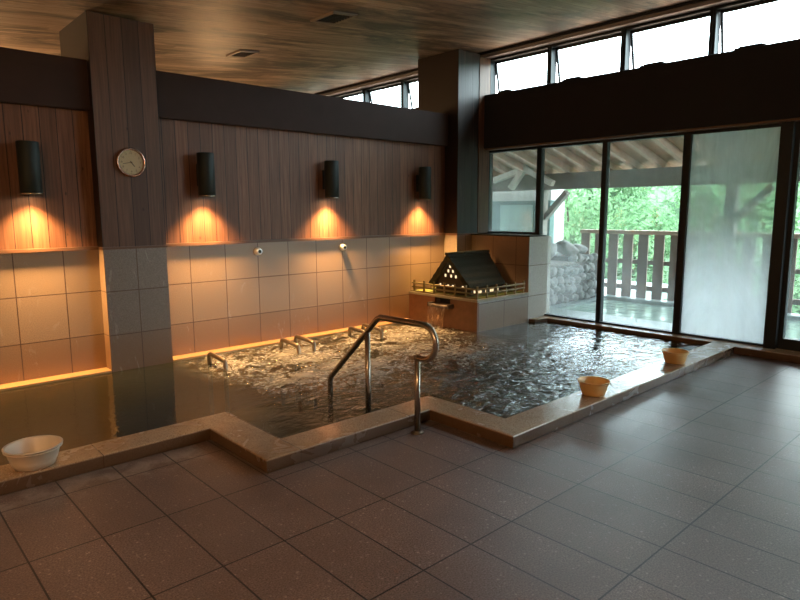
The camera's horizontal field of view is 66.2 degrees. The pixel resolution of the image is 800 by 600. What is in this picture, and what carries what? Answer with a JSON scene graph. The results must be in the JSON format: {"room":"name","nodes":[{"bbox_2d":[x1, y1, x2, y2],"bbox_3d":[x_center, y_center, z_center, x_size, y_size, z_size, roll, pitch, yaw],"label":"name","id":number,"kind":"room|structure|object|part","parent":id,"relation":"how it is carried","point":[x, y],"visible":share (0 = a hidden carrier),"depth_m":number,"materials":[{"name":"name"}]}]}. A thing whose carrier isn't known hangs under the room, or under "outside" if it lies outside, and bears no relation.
{"room":"spa","nodes":[
{"label":"spa","id":0,"kind":"room"},
{"bbox_2d":[0,235,443,384],"bbox_3d":[-2.591,0.377,5.962,10.500,1.765,0.120,-8,11,-42],"label":"wall","id":1,"kind":"structure","parent":0,"point":[221,295],"depth_m":6.48,"materials":[{"name":"tile"}]},
{"bbox_2d":[0,318,412,390],"bbox_3d":[-3.112,1.021,5.382,8.828,0.662,0.148,-8,11,-42],"label":"trim","id":2,"kind":"structure","parent":1,"relation":"attached to","point":[39,381],"depth_m":6.17,"materials":[{"name":"stone"}]},
{"bbox_2d":[0,233,444,253],"bbox_3d":[-2.918,-0.462,5.502,9.570,0.028,0.135,-8,11,-42],"label":"trim","id":3,"kind":"structure","parent":1,"relation":"attached to","point":[426,234],"depth_m":6.45,"materials":[{"name":"brown wood"}]},
{"bbox_2d":[0,103,444,249],"bbox_3d":[-2.892,-1.075,5.478,9.700,1.190,0.120,-8,11,-42],"label":"panelling","id":4,"kind":"object","parent":1,"relation":"on","point":[268,182],"visible":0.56,"depth_m":6.45,"materials":[{"name":"brown wood"}]},
{"bbox_2d":[15,140,43,194],"bbox_3d":[-3.073,-1.090,5.078,0.172,0.430,0.213,-8,11,-42],"label":"wall lamp","id":5,"kind":"object","parent":4,"relation":"attached to","point":[27,152],"visible":1,"depth_m":5.00,"materials":[{"name":"black metal"}]},
{"bbox_2d":[196,152,215,196],"bbox_3d":[-1.940,-1.244,6.110,0.172,0.430,0.213,-8,11,-42],"label":"wall lamp","id":6,"kind":"object","parent":4,"relation":"attached to","point":[205,169],"visible":1,"depth_m":6.03,"materials":[{"name":"black metal"}]},
{"bbox_2d":[0,47,447,145],"bbox_3d":[-2.946,-1.869,5.323,9.570,0.426,0.270,-8,11,-42],"label":"beam","id":7,"kind":"structure","parent":4,"relation":"on","point":[28,78],"depth_m":6.27,"materials":[{"name":"black wood"}]},
{"bbox_2d":[322,160,338,198],"bbox_3d":[-0.807,-1.398,7.141,0.172,0.430,0.213,-8,11,-42],"label":"wall lamp","id":8,"kind":"object","parent":4,"relation":"attached to","point":[330,174],"visible":1,"depth_m":7.06,"materials":[{"name":"black metal"}]},
{"bbox_2d":[416,167,430,199],"bbox_3d":[0.319,-1.550,8.166,0.172,0.430,0.213,-8,11,-42],"label":"wall lamp","id":9,"kind":"object","parent":4,"relation":"attached to","point":[423,180],"visible":1,"depth_m":8.09,"materials":[{"name":"black metal"}]},
{"bbox_2d":[254,247,261,254],"bbox_3d":[-1.540,-0.530,6.687,0.088,0.088,0.060,-8,11,-42],"label":"water valve","id":10,"kind":"object","parent":1,"relation":"attached to","point":[258,251],"visible":1,"depth_m":6.67,"materials":[{"name":"silver metal"}]},
{"bbox_2d":[339,244,346,250],"bbox_3d":[-0.686,-0.641,7.465,0.088,0.088,0.060,-8,11,-42],"label":"water valve","id":11,"kind":"object","parent":1,"relation":"attached to","point":[342,247],"visible":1,"depth_m":7.45,"materials":[{"name":"silver metal"}]},
{"bbox_2d":[0,0,691,93],"bbox_3d":[-1.140,-2.372,3.959,10.500,1.118,14.600,-8,11,-42],"label":"ceiling","id":12,"kind":"structure","parent":0,"point":[192,37],"depth_m":6.59,"materials":[{"name":"brown wood"}]},
{"bbox_2d":[226,49,258,57],"bbox_3d":[-1.895,-2.966,7.388,0.261,0.044,0.340,-8,11,-42],"label":"ceiling vent","id":13,"kind":"object","parent":12,"relation":"in","point":[239,53],"visible":1,"depth_m":7.36,"materials":[{"name":"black metal"}]},
{"bbox_2d":[310,11,357,24],"bbox_3d":[-0.649,-2.773,6.033,0.301,0.048,0.380,-8,11,-42],"label":"ceiling vent","id":14,"kind":"object","parent":12,"relation":"in","point":[333,17],"visible":1,"depth_m":6.02,"materials":[{"name":"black metal"}]},
{"bbox_2d":[0,354,799,599],"bbox_3d":[0.562,1.512,2.520,10.300,0.720,9.400,-8,11,-42],"label":"floor","id":15,"kind":"structure","parent":0,"point":[686,487],"depth_m":3.05,"materials":[{"name":"tile"}]},
{"bbox_2d":[59,11,172,371],"bbox_3d":[-2.728,-0.649,5.967,0.586,3.796,0.838,-8,11,-42],"label":"wooden pillar","id":16,"kind":"structure","parent":15,"relation":"on","point":[119,53],"depth_m":5.59,"materials":[{"name":"wood"}]},
{"bbox_2d":[116,147,145,176],"bbox_3d":[-2.437,-1.248,5.558,0.264,0.264,0.036,-8,11,-42],"label":"wall clock","id":17,"kind":"object","parent":16,"relation":"attached to","point":[130,162],"visible":1,"depth_m":5.56,"materials":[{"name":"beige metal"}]},
{"bbox_3d":[-2.484,-0.493,5.722,0.586,0.023,0.118,-8,11,-42],"label":"moulding","id":18,"kind":"part","parent":16,"relation":"part of","materials":[{"name":"brown wood"}]},
{"bbox_2d":[207,352,227,369],"bbox_3d":[-1.736,0.882,5.875,0.042,0.744,0.372,-8,11,-42],"label":"grab bar","id":19,"kind":"object","parent":15,"relation":"on","point":[210,355],"visible":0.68,"depth_m":5.79,"materials":[{"name":"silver metal"}]},
{"bbox_2d":[279,338,300,353],"bbox_3d":[-1.158,0.788,6.495,0.042,0.748,0.372,-8,11,-42],"label":"grab bar","id":20,"kind":"object","parent":15,"relation":"on","point":[298,349],"visible":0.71,"depth_m":6.41,"materials":[{"name":"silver metal"}]},
{"bbox_2d":[294,335,315,351],"bbox_3d":[-1.019,0.766,6.607,0.042,0.758,0.392,-8,11,-42],"label":"grab bar","id":21,"kind":"object","parent":15,"relation":"on","point":[296,337],"visible":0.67,"depth_m":6.51,"materials":[{"name":"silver metal"}]},
{"bbox_2d":[0,321,702,465],"bbox_3d":[-1.461,0.826,4.496,10.090,0.046,3.340,-8,11,-42],"label":"water","id":22,"kind":"object","parent":15,"relation":"on","point":[508,371],"visible":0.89,"depth_m":5.30,"materials":[{"name":"clear liquid"}]},
{"bbox_2d":[428,305,443,327],"bbox_3d":[0.453,0.208,7.746,0.062,0.290,0.290,-8,11,-42],"label":"water","id":23,"kind":"object","parent":22,"relation":"on","point":[431,305],"visible":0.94,"depth_m":7.74,"materials":[{"name":"clear liquid"}]},
{"bbox_2d":[348,326,363,335],"bbox_3d":[-0.484,0.690,7.143,0.042,0.751,0.362,-8,11,-42],"label":"grab bar","id":24,"kind":"object","parent":15,"relation":"on","point":[350,328],"visible":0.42,"depth_m":7.13,"materials":[{"name":"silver metal"}]},
{"bbox_2d":[361,323,382,338],"bbox_3d":[-0.329,0.665,7.297,0.042,0.756,0.382,-8,11,-42],"label":"grab bar","id":25,"kind":"object","parent":15,"relation":"on","point":[364,325],"visible":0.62,"depth_m":7.16,"materials":[{"name":"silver metal"}]},
{"bbox_2d":[327,314,438,434],"bbox_3d":[-0.162,0.574,4.459,0.090,0.968,1.214,-8,11,-42],"label":"handrail","id":26,"kind":"object","parent":15,"relation":"on","point":[365,335],"visible":0.94,"depth_m":4.24,"materials":[{"name":"silver metal"}]},
{"bbox_3d":[-0.237,0.638,4.550,0.042,0.815,0.042,-8,11,-42],"label":"post","id":27,"kind":"part","parent":26,"relation":"part of","materials":[{"name":"silver metal"}]},
{"bbox_3d":[-0.162,0.574,4.459,0.043,0.968,1.214,-8,11,-42],"label":"rail","id":28,"kind":"part","parent":26,"relation":"part of","materials":[{"name":"silver metal"}]},
{"bbox_3d":[0.118,0.639,4.160,0.042,0.541,0.042,-8,11,-42],"label":"post","id":29,"kind":"part","parent":26,"relation":"part of","materials":[{"name":"silver metal"}]},
{"bbox_2d":[0,316,799,495],"bbox_3d":[0.959,1.182,1.982,10.210,0.082,8.138,-8,11,-42],"label":"rim","id":30,"kind":"object","parent":15,"relation":"on","point":[258,447],"visible":0.8,"depth_m":4.09,"materials":[{"name":"stone"}]},
{"bbox_2d":[1,435,62,471],"bbox_3d":[-2.076,0.876,3.478,0.300,0.118,0.300,-8,11,-42],"label":"bowl","id":31,"kind":"object","parent":30,"relation":"on","point":[33,453],"visible":1,"depth_m":3.45,"materials":[{"name":"beige plastic"}]},
{"bbox_2d":[578,376,610,396],"bbox_3d":[1.506,0.677,4.769,0.244,0.112,0.244,-8,11,-42],"label":"bowl","id":32,"kind":"object","parent":30,"relation":"on","point":[591,386],"visible":1,"depth_m":4.71,"materials":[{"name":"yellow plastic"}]},
{"bbox_2d":[661,348,689,363],"bbox_3d":[2.580,0.531,5.754,0.244,0.112,0.244,-8,11,-42],"label":"bowl","id":33,"kind":"object","parent":30,"relation":"on","point":[671,355],"visible":1,"depth_m":5.69,"materials":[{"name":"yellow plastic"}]},
{"bbox_2d":[409,291,528,331],"bbox_3d":[0.875,0.358,8.189,1.127,0.937,1.207,-8,11,-42],"label":"pedestal","id":34,"kind":"object","parent":15,"relation":"on","point":[484,314],"visible":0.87,"depth_m":7.76,"materials":[{"name":"tile"}]},
{"bbox_2d":[427,301,453,308],"bbox_3d":[0.547,0.060,7.813,0.200,0.053,0.370,-8,11,-42],"label":"spout","id":35,"kind":"object","parent":34,"relation":"attached to","point":[435,304],"depth_m":7.79,"materials":[{"name":"brown wood"}]},
{"bbox_2d":[418,49,479,256],"bbox_3d":[0.684,-1.810,8.807,0.444,3.212,0.783,-8,11,-42],"label":"pillar","id":36,"kind":"structure","parent":34,"relation":"on","point":[448,82],"depth_m":8.48,"materials":[{"name":"stone"}]},
{"bbox_3d":[0.868,-0.942,8.735,0.444,0.023,0.251,-8,11,-42],"label":"moulding","id":37,"kind":"part","parent":36,"relation":"part of","materials":[{"name":"brown wood"}]},
{"bbox_2d":[418,287,521,298],"bbox_3d":[0.906,-0.118,8.173,0.947,0.010,1.115,-8,11,-42],"label":"moss","id":38,"kind":"object","parent":34,"relation":"on","point":[426,290],"visible":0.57,"depth_m":7.89,"materials":[{"name":"green plant"}]},
{"bbox_2d":[429,250,504,295],"bbox_3d":[0.919,-0.380,8.100,0.834,0.528,0.725,-8,11,-42],"label":"farmhouse","id":39,"kind":"object","parent":38,"relation":"on","point":[476,268],"visible":0.78,"depth_m":7.92,"materials":[{"name":"brown wood"}]},
{"bbox_2d":[410,279,524,299],"bbox_3d":[0.889,-0.188,8.140,0.964,0.158,1.171,-8,11,-42],"label":"fence","id":40,"kind":"object","parent":38,"relation":"on","point":[414,282],"visible":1,"depth_m":7.76,"materials":[{"name":"brown wood"}]},
{"bbox_3d":[0.537,-0.072,7.846,0.028,0.014,1.148,-8,11,-42],"label":"rail","id":41,"kind":"part","parent":40,"relation":"part of","materials":[{"name":"brown wood"}]},
{"bbox_3d":[0.549,-0.179,7.816,0.022,0.022,1.135,-8,11,-42],"label":"rail","id":42,"kind":"part","parent":40,"relation":"part of","materials":[{"name":"brown wood"}]},
{"bbox_3d":[0.549,-0.125,7.824,0.022,0.022,1.135,-8,11,-42],"label":"rail","id":43,"kind":"part","parent":40,"relation":"part of","materials":[{"name":"brown wood"}]},
{"bbox_3d":[0.934,-0.082,7.408,0.020,0.158,0.020,-8,11,-42],"label":"post","id":44,"kind":"part","parent":40,"relation":"part of","materials":[{"name":"brown wood"}]},
{"bbox_3d":[1.283,-0.114,7.729,0.950,0.022,0.022,-8,11,-42],"label":"rail","id":45,"kind":"part","parent":40,"relation":"part of","materials":[{"name":"brown wood"}]},
{"bbox_3d":[1.283,-0.168,7.721,0.950,0.022,0.022,-8,11,-42],"label":"rail","id":46,"kind":"part","parent":40,"relation":"part of","materials":[{"name":"brown wood"}]},
{"bbox_2d":[411,107,492,233],"bbox_3d":[-0.607,-1.574,10.889,0.390,3.200,5.390,-8,11,-42],"label":"wall","id":47,"kind":"structure","parent":0,"point":[417,107],"depth_m":9.01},
{"bbox_2d":[330,89,363,101],"bbox_3d":[-0.886,-3.481,11.111,0.199,0.510,0.975,-8,11,-42],"label":"window","id":48,"kind":"structure","parent":47,"relation":"in","point":[361,91],"depth_m":10.98,"materials":[{"name":"black metal"}]},
{"bbox_3d":[-0.857,-3.488,11.138,0.119,0.445,0.907,-8,11,-42],"label":"sash","id":49,"kind":"part","parent":48,"relation":"part of","materials":[{"name":"black metal"}]},
{"bbox_2d":[364,80,401,106],"bbox_3d":[-0.224,-3.380,10.399,0.199,0.510,0.970,-8,11,-42],"label":"window","id":50,"kind":"structure","parent":47,"relation":"in","point":[367,91],"depth_m":10.43,"materials":[{"name":"black metal"}]},
{"bbox_3d":[-0.195,-3.388,10.426,0.119,0.445,0.902,-8,11,-42],"label":"sash","id":51,"kind":"part","parent":50,"relation":"part of","materials":[{"name":"glass"}]},
{"bbox_2d":[402,76,417,107],"bbox_3d":[0.279,-3.304,9.858,0.199,0.510,0.505,-8,11,-42],"label":"window","id":52,"kind":"structure","parent":47,"relation":"in","point":[406,92],"depth_m":9.98,"materials":[{"name":"black metal"}]},
{"bbox_3d":[0.308,-3.311,9.885,0.119,0.445,0.437,-8,11,-42],"label":"sash","id":53,"kind":"part","parent":52,"relation":"part of","materials":[{"name":"black metal"}]},
{"bbox_2d":[477,57,490,232],"bbox_3d":[1.171,-2.166,8.714,0.228,2.420,0.063,-8,11,-42],"label":"wall","id":54,"kind":"structure","parent":0,"point":[485,64],"depth_m":8.69,"materials":[{"name":"paint"}]},
{"bbox_2d":[315,0,739,95],"bbox_3d":[2.548,-3.236,7.266,0.270,0.078,14.600,-8,11,-42],"label":"trim","id":55,"kind":"structure","parent":54,"relation":"attached to","point":[709,3],"depth_m":7.48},
{"bbox_2d":[471,235,550,321],"bbox_3d":[1.531,-0.023,8.630,0.500,1.760,1.004,-8,11,-42],"label":"wall","id":56,"kind":"structure","parent":0,"point":[517,259],"depth_m":8.23,"materials":[{"name":"tile"}]},
{"bbox_2d":[471,233,546,236],"bbox_3d":[1.485,-0.897,8.457,0.385,0.017,1.005,-8,11,-42],"label":"trim","id":57,"kind":"structure","parent":56,"relation":"on","point":[484,234],"depth_m":8.38,"materials":[{"name":"brown wood"}]},
{"bbox_2d":[488,146,539,233],"bbox_3d":[1.588,-1.520,8.606,0.080,1.172,0.900,-8,11,-42],"label":"window","id":58,"kind":"structure","parent":56,"relation":"in","point":[535,147],"depth_m":8.59,"materials":[{"name":"black metal"}]},
{"bbox_2d":[537,140,604,322],"bbox_3d":[2.215,-0.884,8.012,0.080,2.266,0.944,-8,11,-42],"label":"window","id":59,"kind":"structure","parent":56,"relation":"in","point":[542,148],"depth_m":7.99,"materials":[{"name":"black metal"}]},
{"bbox_2d":[544,315,798,354],"bbox_3d":[4.789,0.712,5.476,0.200,0.184,8.145,-8,11,-42],"label":"trim","id":60,"kind":"structure","parent":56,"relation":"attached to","point":[544,315],"depth_m":7.03,"materials":[{"name":"metal"}]},
{"bbox_2d":[549,279,667,308],"bbox_3d":[1.391,-0.266,13.136,5.300,0.250,6.690,-8,11,-42],"label":"floor","id":61,"kind":"structure","parent":0,"point":[618,290],"depth_m":11.17,"materials":[{"name":"stone"}]},
{"bbox_2d":[492,189,562,252],"bbox_3d":[1.950,-1.475,13.685,0.500,1.979,3.600,-8,11,-42],"label":"hut","id":62,"kind":"object","parent":61,"relation":"on","point":[511,210],"visible":0.3,"depth_m":12.68,"materials":[{"name":"white paint"}]},
{"bbox_2d":[549,253,597,306],"bbox_3d":[2.343,-0.349,10.168,2.260,0.832,0.886,-8,11,-42],"label":"stone wall","id":63,"kind":"structure","parent":61,"relation":"on","point":[573,277],"depth_m":10.15,"materials":[{"name":"grey stone"}]},
{"bbox_2d":[551,243,556,258],"bbox_3d":[2.332,-0.767,9.960,0.470,0.341,0.402,-8,11,-42],"label":"boulder","id":64,"kind":"object","parent":63,"relation":"on","point":[553,245],"visible":0.23,"depth_m":9.88,"materials":[{"name":"stone"}]},
{"bbox_2d":[555,240,578,255],"bbox_3d":[2.816,-0.876,10.407,0.382,0.299,0.359,-4,9,-25],"label":"boulder","id":65,"kind":"object","parent":63,"relation":"on","point":[564,247],"visible":0.91,"depth_m":10.28,"materials":[{"name":"stone"}]},
{"bbox_2d":[573,244,587,253],"bbox_3d":[3.095,-0.884,10.691,0.352,0.196,0.333,0,8,3],"label":"boulder","id":66,"kind":"object","parent":63,"relation":"on","point":[582,249],"visible":0.58,"depth_m":10.56,"materials":[{"name":"stone"}]},
{"bbox_2d":[563,300,799,338],"bbox_3d":[6.265,0.670,6.468,1.750,0.170,9.800,-8,11,-42],"label":"water","id":67,"kind":"object","parent":61,"relation":"in","point":[610,307],"visible":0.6,"depth_m":9.37,"materials":[{"name":"green liquid"}]},
{"bbox_2d":[604,294,799,320],"bbox_3d":[6.425,0.453,7.753,0.250,0.230,11.500,-8,11,-42],"label":"kerb","id":68,"kind":"object","parent":61,"relation":"on","point":[796,317],"depth_m":10.11,"materials":[{"name":"stone"}]},
{"bbox_2d":[536,190,569,234],"bbox_3d":[2.822,-1.105,11.365,0.140,1.848,0.627,-8,11,-42],"label":"post","id":69,"kind":"object","parent":68,"relation":"on","point":[547,212],"visible":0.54,"depth_m":11.32,"materials":[{"name":"grey wood"}]},
{"bbox_3d":[2.660,-1.130,11.539,0.140,1.848,0.150,-8,11,-42],"label":"post","id":70,"kind":"part","parent":69,"relation":"part of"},
{"bbox_2d":[580,229,799,314],"bbox_3d":[6.822,-0.177,7.313,0.130,1.130,10.450,-8,11,-42],"label":"wooden railing","id":71,"kind":"object","parent":68,"relation":"on","point":[658,262],"visible":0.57,"depth_m":10.21,"materials":[{"name":"brown wood"}]},
{"bbox_3d":[6.819,-0.704,7.236,0.130,0.065,10.450,-8,11,-42],"label":"rail","id":72,"kind":"part","parent":71,"relation":"part of","materials":[{"name":"brown wood"}]},
{"bbox_3d":[6.845,0.216,7.390,0.040,0.080,10.450,-8,11,-42],"label":"rail","id":73,"kind":"part","parent":71,"relation":"part of","materials":[{"name":"brown wood"}]},
{"bbox_3d":[6.844,-0.215,7.328,0.040,0.070,10.450,-8,11,-42],"label":"rail","id":74,"kind":"part","parent":71,"relation":"part of","materials":[{"name":"brown wood"}]},
{"bbox_2d":[725,186,775,240],"bbox_3d":[5.057,-0.766,8.961,0.140,1.848,0.627,-8,11,-42],"label":"post","id":75,"kind":"object","parent":68,"relation":"on","point":[734,214],"visible":0.18,"depth_m":8.99,"materials":[{"name":"grey wood"}]},
{"bbox_3d":[4.896,-0.791,9.135,0.140,1.848,0.150,-8,11,-42],"label":"post","id":76,"kind":"part","parent":75,"relation":"part of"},
{"bbox_3d":[6.162,-0.599,7.772,0.140,1.848,1.104,-8,11,-42],"label":"post","id":77,"kind":"object","parent":68,"relation":"on","visible":0},
{"bbox_2d":[493,161,799,191],"bbox_3d":[4.736,-1.872,9.149,0.160,0.285,16.500,-8,11,-42],"label":"beam","id":78,"kind":"structure","parent":77,"relation":"on","point":[664,176],"depth_m":10.31,"materials":[{"name":"grey wood"}]},
{"bbox_2d":[493,135,777,176],"bbox_3d":[3.964,-2.278,8.443,3.100,0.979,16.600,-8,11,-42],"label":"roof","id":79,"kind":"structure","parent":78,"relation":"on","point":[658,152],"depth_m":10.02,"materials":[{"name":"brown wood"}]},
{"bbox_2d":[493,164,554,189],"bbox_3d":[2.281,-2.497,11.488,0.158,0.855,1.405,-8,11,-42],"label":"roof truss","id":80,"kind":"object","parent":79,"relation":"attached to","point":[518,175],"visible":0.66,"depth_m":11.55,"materials":[{"name":"beige wood"}]},
{"bbox_2d":[549,308,672,329],"bbox_3d":[5.361,0.773,5.573,0.800,0.230,9.700,-8,11,-42],"label":"floor","id":81,"kind":"structure","parent":0,"point":[580,314],"depth_m":8.35,"materials":[{"name":"stone"}]},
{"bbox_2d":[484,39,799,148],"bbox_3d":[4.388,-2.049,5.400,0.300,0.728,9.145,-8,11,-42],"label":"header beam","id":82,"kind":"structure","parent":0,"point":[761,83],"depth_m":6.82,"materials":[{"name":"black wood"}]},
{"bbox_2d":[490,45,549,93],"bbox_3d":[1.665,-3.094,8.367,0.199,0.510,0.990,-8,11,-42],"label":"window","id":83,"kind":"structure","parent":82,"relation":"attached to","point":[545,49],"depth_m":8.42,"materials":[{"name":"black metal"}]},
{"bbox_2d":[562,76,582,80],"bbox_3d":[2.151,-2.746,7.625,0.100,0.030,0.260,-8,11,-42],"label":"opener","id":84,"kind":"object","parent":82,"relation":"on","point":[577,77],"visible":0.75,"depth_m":7.58,"materials":[{"name":"metal"}]},
{"bbox_2d":[549,28,623,83],"bbox_3d":[2.346,-2.990,7.635,0.199,0.510,1.010,-8,11,-42],"label":"window","id":85,"kind":"structure","parent":82,"relation":"attached to","point":[554,48],"depth_m":7.70,"materials":[{"name":"black metal"}]},
{"bbox_2d":[640,61,665,66],"bbox_3d":[2.842,-2.641,6.882,0.100,0.030,0.270,-8,11,-42],"label":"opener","id":86,"kind":"object","parent":82,"relation":"on","point":[659,62],"visible":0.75,"depth_m":6.84,"materials":[{"name":"metal"}]},
{"bbox_2d":[622,7,713,69],"bbox_3d":[3.029,-2.887,6.901,0.199,0.510,0.995,-8,11,-42],"label":"window","id":87,"kind":"structure","parent":82,"relation":"attached to","point":[628,45],"depth_m":6.93,"materials":[{"name":"black metal"}]},
{"bbox_2d":[711,0,780,53],"bbox_3d":[3.708,-2.784,6.170,0.199,0.510,1.000,-8,11,-42],"label":"window","id":88,"kind":"structure","parent":82,"relation":"attached to","point":[718,19],"depth_m":6.44,"materials":[{"name":"black metal"}]},
{"bbox_2d":[734,43,765,49],"bbox_3d":[3.519,-2.538,6.154,0.100,0.030,0.280,-8,11,-42],"label":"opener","id":89,"kind":"object","parent":82,"relation":"on","point":[757,44],"visible":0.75,"depth_m":6.12,"materials":[{"name":"metal"}]},
{"bbox_2d":[564,186,799,305],"bbox_3d":[13.574,-9.333,46.994,64.000,14.310,120.000,-8,11,-42],"label":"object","id":90,"kind":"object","parent":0,"point":[678,187],"depth_m":31.84,"materials":[{"name":"green plant"}]},
{"bbox_2d":[563,188,612,256],"bbox_3d":[5.849,-1.804,21.896,3.423,5.556,3.348,0,8,4],"label":"broadleaf tree","id":91,"kind":"object","parent":90,"relation":"on","point":[571,233],"visible":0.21,"depth_m":20.94,"materials":[{"name":"green plant"}]},
{"bbox_2d":[566,187,651,235],"bbox_3d":[9.062,-3.755,27.004,3.942,6.652,4.565,0,8,3],"label":"broadleaf tree","id":92,"kind":"object","parent":90,"relation":"on","point":[631,192],"visible":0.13,"depth_m":26.30,"materials":[{"name":"green plant"}]},
{"bbox_2d":[564,186,799,227],"bbox_3d":[7.866,-11.584,50.844,26.380,12.452,94.211,-8,11,-42],"label":"woodland","id":93,"kind":"object","parent":90,"relation":"on","point":[661,193],"visible":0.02,"depth_m":30.29,"materials":[{"name":"green plant"}]},
{"bbox_2d":[668,182,799,214],"bbox_3d":[12.731,-3.077,23.134,4.587,6.393,3.849,-5,9,-27],"label":"broadleaf tree","id":94,"kind":"object","parent":90,"relation":"on","point":[671,187],"visible":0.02,"depth_m":23.45,"materials":[{"name":"green plant"}]},
{"bbox_2d":[712,184,799,282],"bbox_3d":[9.865,-1.271,17.866,3.855,5.619,3.329,-1,8,-8],"label":"broadleaf tree","id":95,"kind":"object","parent":90,"relation":"on","point":[770,213],"visible":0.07,"depth_m":17.15,"materials":[{"name":"green plant"}]},
{"bbox_2d":[758,205,799,313],"bbox_3d":[8.433,0.157,11.951,3.104,5.038,3.036,-2,8,-14],"label":"broadleaf tree","id":96,"kind":"object","parent":90,"relation":"on","point":[795,309],"visible":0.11,"depth_m":11.98,"materials":[{"name":"green plant"}]},
{"bbox_2d":[763,121,795,348],"bbox_3d":[3.865,-0.632,6.222,0.190,2.266,0.109,-8,11,-42],"label":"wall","id":97,"kind":"structure","parent":0,"point":[787,136],"depth_m":6.15,"materials":[{"name":"black metal"}]},
{"bbox_2d":[597,132,685,333],"bbox_3d":[2.864,-0.786,7.314,0.080,2.266,0.969,-8,11,-42],"label":"window","id":98,"kind":"structure","parent":97,"relation":"in","point":[607,142],"depth_m":7.52,"materials":[{"name":"black metal"}]},
{"bbox_2d":[485,118,799,150],"bbox_3d":[4.389,-1.678,5.454,0.240,0.019,9.145,-8,11,-42],"label":"trim","id":99,"kind":"structure","parent":97,"relation":"attached to","point":[792,119],"depth_m":6.92,"materials":[{"name":"brown wood"}]},
{"bbox_2d":[674,123,780,345],"bbox_3d":[3.514,-0.687,6.615,0.080,2.266,0.949,-8,11,-42],"label":"window","id":100,"kind":"structure","parent":97,"relation":"in","point":[719,295],"depth_m":6.62,"materials":[{"name":"white glass"}]},
{"bbox_2d":[777,121,799,351],"bbox_3d":[4.240,-0.577,5.833,0.080,2.266,0.974,-8,11,-42],"label":"door","id":101,"kind":"structure","parent":97,"relation":"in","point":[785,343],"depth_m":6.17,"materials":[{"name":"black metal"}]},
{"label":"outside","id":102,"kind":"structure","parent":0,"visible":0},
{"bbox_2d":[578,199,677,299],"bbox_3d":[5.514,-0.097,14.956,2.812,4.671,3.351,-3,9,-18],"label":"broadleaf tree","id":103,"kind":"object","parent":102,"point":[648,224],"visible":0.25,"depth_m":14.41,"materials":[{"name":"green plant"}]},
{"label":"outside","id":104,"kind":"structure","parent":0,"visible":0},
{"bbox_2d":[562,189,564,239],"bbox_3d":[3.654,-1.479,14.650,0.100,2.700,0.500,-8,11,-42],"label":"screen","id":105,"kind":"object","parent":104,"point":[563,189],"visible":0.07,"depth_m":14.42,"materials":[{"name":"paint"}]}
]}

